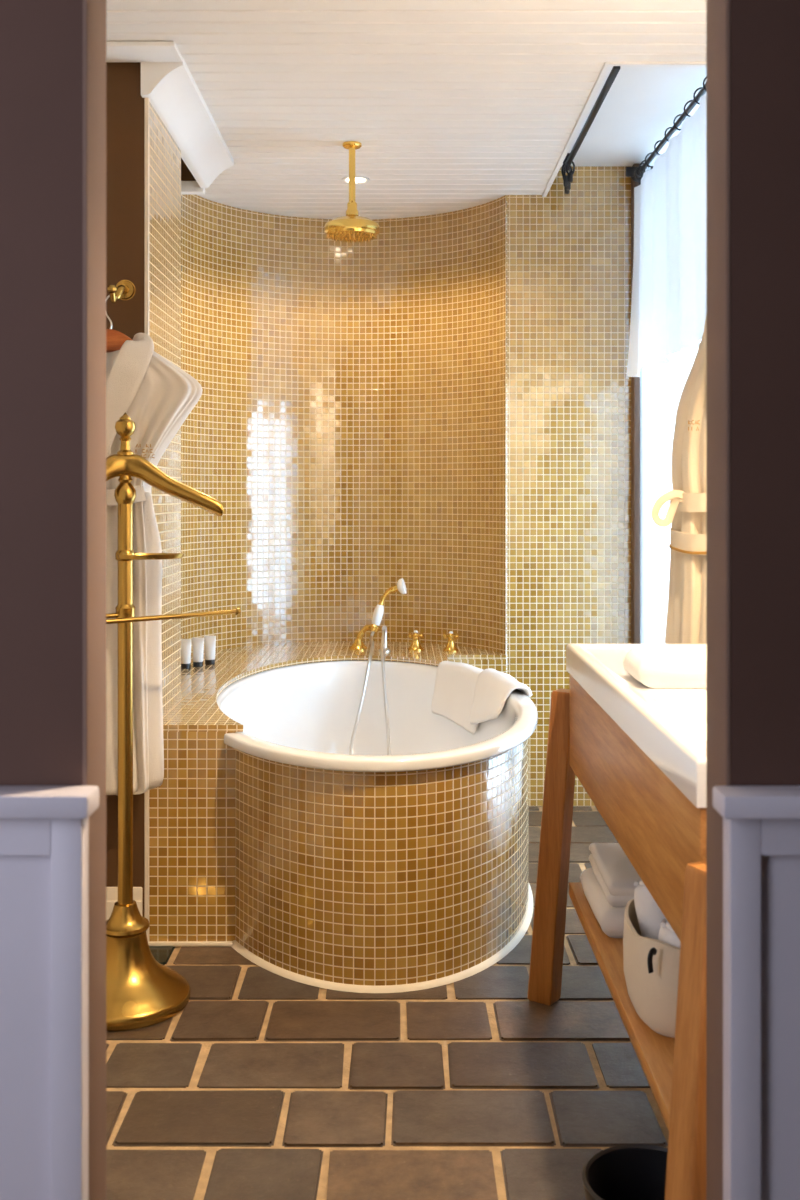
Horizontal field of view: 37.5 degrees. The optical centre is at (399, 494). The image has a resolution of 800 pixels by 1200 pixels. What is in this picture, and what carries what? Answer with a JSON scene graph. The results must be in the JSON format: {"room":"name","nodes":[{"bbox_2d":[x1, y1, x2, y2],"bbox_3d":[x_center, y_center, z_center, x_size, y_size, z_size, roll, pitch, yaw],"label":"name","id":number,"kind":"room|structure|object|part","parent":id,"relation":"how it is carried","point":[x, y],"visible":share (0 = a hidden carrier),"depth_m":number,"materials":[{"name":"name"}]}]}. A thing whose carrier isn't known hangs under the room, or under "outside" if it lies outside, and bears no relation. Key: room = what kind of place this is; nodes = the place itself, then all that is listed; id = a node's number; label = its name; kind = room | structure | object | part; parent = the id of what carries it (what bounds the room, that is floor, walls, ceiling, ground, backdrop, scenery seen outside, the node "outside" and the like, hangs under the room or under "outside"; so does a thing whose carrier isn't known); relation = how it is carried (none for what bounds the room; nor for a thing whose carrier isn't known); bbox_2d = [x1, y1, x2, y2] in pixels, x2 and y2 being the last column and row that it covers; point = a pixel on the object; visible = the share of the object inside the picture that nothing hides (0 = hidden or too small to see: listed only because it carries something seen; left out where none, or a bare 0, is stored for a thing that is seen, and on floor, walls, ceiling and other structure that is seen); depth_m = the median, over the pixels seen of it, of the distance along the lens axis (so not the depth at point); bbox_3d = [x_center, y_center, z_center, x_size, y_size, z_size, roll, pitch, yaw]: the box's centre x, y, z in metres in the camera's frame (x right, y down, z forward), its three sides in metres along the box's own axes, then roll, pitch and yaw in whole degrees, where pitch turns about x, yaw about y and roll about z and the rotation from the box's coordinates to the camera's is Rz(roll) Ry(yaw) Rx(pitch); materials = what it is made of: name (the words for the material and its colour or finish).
{"room":"bathroom","nodes":[
{"label":"bathroom","id":0,"kind":"room"},
{"bbox_2d":[106,62,180,916],"bbox_3d":[-0.847,0.000,3.248,0.406,2.300,0.484,0,0,0],"label":"wall","id":1,"kind":"structure","parent":0,"point":[164,153],"depth_m":3.03,"materials":[{"name":"gold metal"}]},
{"bbox_2d":[107,280,134,302],"bbox_3d":[-0.700,-0.516,2.960,0.068,0.079,0.112,0,0,0],"label":"robe hook","id":2,"kind":"object","parent":1,"relation":"attached to","point":[124,289],"visible":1,"depth_m":2.98,"materials":[{"name":"gold metal"}]},
{"bbox_3d":[-0.705,-0.504,2.951,0.025,0.054,0.094,0,0,11],"label":"hook arm","id":3,"kind":"part","parent":2,"relation":"part of","materials":[{"name":"gold metal"}]},
{"bbox_2d":[106,295,132,352],"bbox_3d":[-0.722,-0.377,2.914,0.330,0.246,0.054,0,0,0],"label":"hanger","id":4,"kind":"object","parent":2,"relation":"hanging from","point":[115,339],"visible":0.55,"depth_m":2.92,"materials":[{"name":"brown wood"}]},
{"bbox_2d":[106,333,201,795],"bbox_3d":[-0.720,0.165,2.910,0.463,1.139,0.175,0,0,0],"label":"bathrobe","id":5,"kind":"object","parent":4,"relation":"hanging from","point":[155,393],"visible":0.39,"depth_m":2.87,"materials":[{"name":"white fabric"}]},
{"bbox_2d":[106,887,141,919],"bbox_3d":[-0.853,1.074,3.004,0.394,0.152,0.024,0,0,0],"label":"baseboard","id":6,"kind":"structure","parent":1,"relation":"attached to","point":[111,892],"depth_m":3.00,"materials":[{"name":"beige paint"}]},
{"bbox_2d":[144,98,148,943],"bbox_3d":[-0.645,0.069,3.010,0.011,2.162,0.012,0,0,0],"label":"trim","id":7,"kind":"structure","parent":1,"relation":"attached to","point":[146,100],"depth_m":3.00,"materials":[{"name":"beige paint"}]},
{"bbox_2d":[106,41,233,187],"bbox_3d":[-0.799,-1.060,3.385,0.501,0.095,1.020,0,0,0],"label":"trim","id":8,"kind":"structure","parent":1,"relation":"attached to","point":[167,81],"depth_m":3.17,"materials":[{"name":"white paint"}]},
{"bbox_2d":[181,195,506,673],"bbox_3d":[-0.437,0.021,4.236,1.592,2.258,0.835,0,0,-37],"label":"wall","id":9,"kind":"structure","parent":0,"point":[347,425],"depth_m":4.65,"materials":[{"name":"gold metal"}]},
{"bbox_2d":[106,806,668,1199],"bbox_3d":[0.042,1.179,1.350,3.714,0.061,7.145,0,0,0],"label":"floor","id":10,"kind":"structure","parent":0,"point":[266,1085],"depth_m":2.29,"materials":[{"name":"tile"}]},
{"bbox_2d":[106,412,240,1030],"bbox_3d":[-0.603,0.480,2.652,0.450,1.337,0.330,0,0,0],"label":"stand","id":11,"kind":"object","parent":10,"relation":"on","point":[141,991],"visible":0.78,"depth_m":2.65,"materials":[{"name":"gold metal"}]},
{"bbox_2d":[115,550,183,560],"bbox_3d":[-0.569,0.137,2.677,0.151,0.024,0.099,0,0,0],"label":"tray","id":12,"kind":"object","parent":11,"relation":"on","point":[120,555],"depth_m":2.65,"materials":[{"name":"gold metal"}]},
{"bbox_3d":[-0.386,0.277,2.805,0.017,0.017,0.017,0,0,-41],"label":"knob","id":13,"kind":"part","parent":11,"relation":"part of","materials":[{"name":"gold metal"}]},
{"bbox_2d":[149,641,505,946],"bbox_3d":[-0.430,0.870,3.939,0.998,0.563,1.821,0,0,31],"label":"tiled ledge","id":14,"kind":"object","parent":10,"relation":"on","point":[192,811],"visible":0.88,"depth_m":3.02,"materials":[{"name":"gold metal"}]},
{"bbox_2d":[181,639,191,668],"bbox_3d":[-0.728,0.538,4.005,0.036,0.099,0.036,0,0,45],"label":"toiletry tube","id":15,"kind":"object","parent":14,"relation":"on","point":[185,643],"visible":0.82,"depth_m":4.00,"materials":[{"name":"white plastic"}]},
{"bbox_3d":[-0.532,0.877,3.032,0.223,0.545,0.030,0,0,0],"label":"panel","id":16,"kind":"part","parent":14,"relation":"part of","materials":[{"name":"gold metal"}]},
{"bbox_2d":[192,638,203,666],"bbox_3d":[-0.692,0.538,4.045,0.036,0.099,0.036,0,0,45],"label":"toiletry tube","id":17,"kind":"object","parent":14,"relation":"on","point":[197,643],"visible":1,"depth_m":4.04,"materials":[{"name":"white plastic"}]},
{"bbox_2d":[204,636,215,664],"bbox_3d":[-0.660,0.538,4.100,0.036,0.099,0.036,0,0,45],"label":"toiletry tube","id":18,"kind":"object","parent":14,"relation":"on","point":[209,641],"visible":1,"depth_m":4.09,"materials":[{"name":"white plastic"}]},
{"bbox_2d":[350,624,379,649],"bbox_3d":[-0.134,0.537,4.497,0.116,0.100,0.074,0,0,0],"label":"cradle","id":19,"kind":"object","parent":14,"relation":"on","point":[358,644],"visible":1,"depth_m":4.48,"materials":[{"name":"gold metal"}]},
{"bbox_3d":[-0.135,0.527,4.492,0.071,0.071,0.024,0,0,19],"label":"arm","id":20,"kind":"part","parent":19,"relation":"part of","materials":[{"name":"gold metal"}]},
{"bbox_2d":[370,624,379,631],"bbox_3d":[-0.096,0.504,4.478,0.038,0.033,0.036,0,0,0],"label":"cup","id":21,"kind":"object","parent":19,"relation":"on","point":[375,628],"depth_m":4.46,"materials":[{"name":"gold metal"}]},
{"bbox_2d":[349,578,406,754],"bbox_3d":[-0.077,0.651,4.301,0.146,0.671,0.433,0,0,9],"label":"shower","id":22,"kind":"object","parent":19,"relation":"on","point":[377,616],"visible":0.88,"depth_m":4.29,"materials":[{"name":"metal"}]},
{"bbox_3d":[-0.085,0.458,4.478,0.046,0.087,0.038,0,0,0],"label":"handle","id":23,"kind":"part","parent":22,"relation":"part of","materials":[{"name":"ceramic"}]},
{"bbox_2d":[379,626,389,651],"bbox_3d":[-0.058,0.539,4.440,0.044,0.097,0.044,0,0,0],"label":"outlet","id":24,"kind":"object","parent":22,"relation":"attached to","point":[384,629],"depth_m":4.43,"materials":[{"name":"silver metal"}]},
{"bbox_2d":[408,630,423,650],"bbox_3d":[0.060,0.550,4.480,0.060,0.074,0.060,0,0,0],"label":"tap","id":25,"kind":"object","parent":14,"relation":"on","point":[415,645],"visible":1,"depth_m":4.47,"materials":[{"name":"gold metal"}]},
{"bbox_3d":[0.060,0.532,4.480,0.060,0.022,0.060,0,0,0],"label":"cross handle","id":26,"kind":"part","parent":25,"relation":"part of","materials":[{"name":"gold metal"}]},
{"bbox_2d":[443,631,458,651],"bbox_3d":[0.192,0.550,4.450,0.060,0.074,0.060,0,0,0],"label":"tap","id":27,"kind":"object","parent":14,"relation":"on","point":[450,647],"visible":1,"depth_m":4.44,"materials":[{"name":"gold metal"}]},
{"bbox_3d":[0.192,0.532,4.450,0.060,0.022,0.060,0,0,0],"label":"cross handle","id":28,"kind":"part","parent":27,"relation":"part of","materials":[{"name":"gold metal"}]},
{"bbox_3d":[0.245,0.877,4.346,0.290,0.545,0.015,0,0,0],"label":"panel","id":29,"kind":"part","parent":14,"relation":"part of","materials":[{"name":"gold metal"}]},
{"bbox_2d":[216,660,537,992],"bbox_3d":[-0.098,0.879,3.540,0.986,0.542,1.658,0,0,0],"label":"bathtub","id":30,"kind":"object","parent":10,"relation":"on","point":[368,870],"visible":0.84,"depth_m":2.83,"materials":[{"name":"gold metal"}]},
{"bbox_2d":[216,660,537,771],"bbox_3d":[-0.098,0.815,3.540,0.986,0.414,1.658,0,0,0],"label":"basin","id":31,"kind":"object","parent":30,"relation":"in","point":[299,717],"depth_m":4.09,"materials":[{"name":"white ceramic"}]},
{"bbox_2d":[431,661,531,733],"bbox_3d":[0.265,0.677,3.885,0.154,0.206,0.657,0,0,-19],"label":"bath towel","id":32,"kind":"object","parent":30,"relation":"on","point":[467,695],"visible":1,"depth_m":3.92,"materials":[{"name":"white fabric"}]},
{"bbox_2d":[527,644,705,1199],"bbox_3d":[0.616,0.739,2.042,0.651,0.822,1.369,0,0,0],"label":"vanity","id":33,"kind":"object","parent":10,"relation":"on","point":[637,750],"visible":0.38,"depth_m":1.88,"materials":[{"name":"brown wood"}]},
{"bbox_3d":[0.349,0.794,2.668,0.120,0.712,0.063,0,0,36],"label":"leg","id":34,"kind":"part","parent":33,"relation":"part of","materials":[{"name":"brown wood"}]},
{"bbox_2d":[580,868,624,937],"bbox_3d":[0.543,0.823,2.400,0.318,0.053,0.282,0,0,0],"label":"folded towel","id":35,"kind":"object","parent":33,"relation":"on","point":[610,918],"visible":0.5,"depth_m":2.30,"materials":[{"name":"white fabric"}]},
{"bbox_2d":[589,843,640,906],"bbox_3d":[0.553,0.772,2.418,0.299,0.051,0.267,0,0,0],"label":"folded towel","id":36,"kind":"object","parent":35,"relation":"on","point":[613,870],"visible":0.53,"depth_m":2.36,"materials":[{"name":"white fabric"}]},
{"bbox_2d":[569,882,674,1129],"bbox_3d":[0.640,0.864,2.048,0.540,0.028,1.088,0,0,0],"label":"shelf","id":37,"kind":"object","parent":33,"relation":"attached to","point":[654,1051],"depth_m":1.94,"materials":[{"name":"brown wood"}]},
{"bbox_2d":[566,644,705,807],"bbox_3d":[0.649,0.381,2.038,0.562,0.106,1.148,0,0,0],"label":"basin","id":38,"kind":"object","parent":33,"relation":"in","point":[659,734],"depth_m":1.96,"materials":[{"name":"white ceramic"}]},
{"bbox_2d":[623,899,679,1037],"bbox_3d":[0.492,0.771,1.924,0.238,0.157,0.246,0,0,0],"label":"storage basket","id":39,"kind":"object","parent":33,"relation":"on","point":[651,966],"visible":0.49,"depth_m":1.84,"materials":[{"name":"white plastic"}]},
{"bbox_2d":[634,879,664,939],"bbox_3d":[0.440,0.730,1.973,0.102,0.177,0.075,0,0,41],"label":"rolled towel","id":40,"kind":"object","parent":39,"relation":"in","point":[650,916],"visible":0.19,"depth_m":1.96,"materials":[{"name":"white fabric"}]},
{"bbox_2d":[659,918,680,947],"bbox_3d":[0.445,0.745,1.861,0.073,0.149,0.067,0,0,0],"label":"rolled towel","id":41,"kind":"object","parent":39,"relation":"in","point":[667,934],"visible":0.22,"depth_m":1.84,"materials":[{"name":"white fabric"}]},
{"bbox_2d":[623,648,705,687],"bbox_3d":[0.582,0.308,2.118,0.339,0.054,0.146,0,0,0],"label":"hand towel","id":42,"kind":"object","parent":33,"relation":"on","point":[653,667],"visible":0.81,"depth_m":2.05,"materials":[{"name":"white fabric"}]},
{"bbox_3d":[0.355,0.800,1.409,0.116,0.700,0.063,0,0,-26],"label":"leg","id":43,"kind":"part","parent":33,"relation":"part of","materials":[{"name":"brown wood"}]},
{"bbox_2d":[582,1144,667,1199],"bbox_3d":[0.332,1.030,1.575,0.176,0.237,0.176,0,0,0],"label":"waste bin","id":44,"kind":"object","parent":10,"relation":"on","point":[625,1171],"visible":0.62,"depth_m":1.65,"materials":[{"name":"black plastic"}]},
{"bbox_2d":[0,0,799,785],"bbox_3d":[0.050,-0.100,1.261,3.300,2.500,0.078,0,0,0],"label":"wall","id":45,"kind":"structure","parent":0,"point":[41,41],"depth_m":1.22,"materials":[{"name":"brown paint"}]},
{"bbox_2d":[0,786,98,1199],"bbox_3d":[-0.930,0.725,1.199,1.240,0.850,0.046,0,0,0],"label":"wainscoting","id":46,"kind":"structure","parent":45,"relation":"attached to","point":[44,830],"depth_m":1.21,"materials":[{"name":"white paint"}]},
{"bbox_2d":[83,0,105,1199],"bbox_3d":[-0.326,0.100,1.261,0.005,2.100,0.080,0,0,0],"label":"trim","id":47,"kind":"structure","parent":45,"relation":"attached to","point":[94,11],"depth_m":1.25,"materials":[{"name":"beige paint"}]},
{"bbox_2d":[706,0,730,1199],"bbox_3d":[0.340,0.100,1.261,0.005,2.100,0.080,0,0,0],"label":"trim","id":48,"kind":"structure","parent":45,"relation":"attached to","point":[718,12],"depth_m":1.26,"materials":[{"name":"beige paint"}]},
{"bbox_2d":[712,786,799,1199],"bbox_3d":[0.936,0.725,1.199,1.228,0.850,0.046,0,0,0],"label":"wainscoting","id":49,"kind":"structure","parent":45,"relation":"attached to","point":[761,824],"depth_m":1.20,"materials":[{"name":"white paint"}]},
{"bbox_2d":[106,0,705,219],"bbox_3d":[0.025,-1.176,3.050,2.250,0.148,3.700,0,0,0],"label":"ceiling","id":50,"kind":"structure","parent":0,"point":[451,105],"depth_m":3.23,"materials":[{"name":"white paint"}]},
{"bbox_2d":[324,141,379,242],"bbox_3d":[-0.151,-0.959,3.720,0.176,0.298,0.176,0,0,0],"label":"shower","id":51,"kind":"object","parent":50,"relation":"attached to","point":[351,227],"visible":1,"depth_m":3.69,"materials":[{"name":"gold metal"}]},
{"bbox_2d":[342,176,369,183],"bbox_3d":[-0.155,-1.105,4.140,0.096,0.006,0.096,0,0,0],"label":"recessed light","id":52,"kind":"object","parent":50,"relation":"in","point":[358,179],"visible":0.8,"depth_m":4.14,"materials":[{"name":"white paint"}]},
{"bbox_2d":[561,66,619,193],"bbox_3d":[0.594,-1.148,3.740,0.046,0.132,1.040,0,0,0],"label":"rail","id":53,"kind":"object","parent":50,"relation":"attached to","point":[566,168],"visible":0.98,"depth_m":3.80,"materials":[{"name":"black metal"}]},
{"bbox_2d":[507,166,631,805],"bbox_3d":[0.631,-0.032,4.385,0.482,2.364,0.050,0,0,0],"label":"wall","id":54,"kind":"structure","parent":0,"point":[569,255],"depth_m":4.36,"materials":[{"name":"gold metal"}]},
{"bbox_2d":[631,164,639,643],"bbox_3d":[0.865,-0.030,4.332,0.023,2.360,0.053,0,0,0],"label":"trim","id":55,"kind":"structure","parent":54,"relation":"attached to","point":[635,381],"depth_m":4.31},
{"bbox_3d":[-0.050,-0.060,4.210,2.040,2.420,1.480,0,0,0],"label":"wall","id":56,"kind":"structure","parent":0,"visible":0},
{"bbox_2d":[181,158,195,180],"bbox_3d":[-0.799,-1.138,3.908,0.301,0.200,0.015,0,0,0],"label":"trim","id":57,"kind":"structure","parent":56,"relation":"attached to","point":[186,175],"depth_m":3.90,"materials":[{"name":"brown paint"}]},
{"bbox_2d":[181,181,204,194],"bbox_3d":[-0.799,-1.019,3.913,0.301,0.038,0.034,0,0,0],"label":"trim","id":58,"kind":"structure","parent":56,"relation":"attached to","point":[187,187],"depth_m":3.90,"materials":[{"name":"white paint"}]},
{"bbox_2d":[626,77,705,185],"bbox_3d":[0.883,-1.155,3.688,0.120,0.078,1.255,0,0,0],"label":"curtain rod","id":59,"kind":"object","parent":56,"relation":"attached to","point":[636,173],"visible":0.48,"depth_m":3.86,"materials":[{"name":"black metal"}]},
{"bbox_2d":[627,94,705,376],"bbox_3d":[0.851,-0.769,3.731,0.041,0.693,1.121,0,0,-1],"label":"window curtain","id":60,"kind":"object","parent":59,"relation":"hanging from","point":[668,304],"visible":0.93,"depth_m":3.67,"materials":[{"name":"white fabric"}]},
{"bbox_2d":[640,89,705,643],"bbox_3d":[0.884,-0.037,3.763,0.011,2.315,1.185,0,0,0],"label":"window","id":61,"kind":"structure","parent":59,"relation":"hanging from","point":[661,385],"depth_m":4.08,"materials":[{"name":"white glass"}]},
{"bbox_3d":[0.874,-1.168,3.688,0.017,0.017,1.255,0,0,-1],"label":"rod","id":62,"kind":"part","parent":59,"relation":"part of","materials":[{"name":"black metal"}]},
{"bbox_3d":[0.873,-0.508,2.930,0.153,0.071,0.068,0,0,0],"label":"robe hook","id":63,"kind":"object","parent":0,"visible":0},
{"bbox_2d":[651,319,705,643],"bbox_3d":[0.802,0.173,2.922,0.320,1.314,0.442,0,0,20],"label":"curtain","id":64,"kind":"object","parent":63,"relation":"hanging from","point":[686,512],"visible":0.21,"depth_m":2.85,"materials":[{"name":"beige fabric"}]}
]}

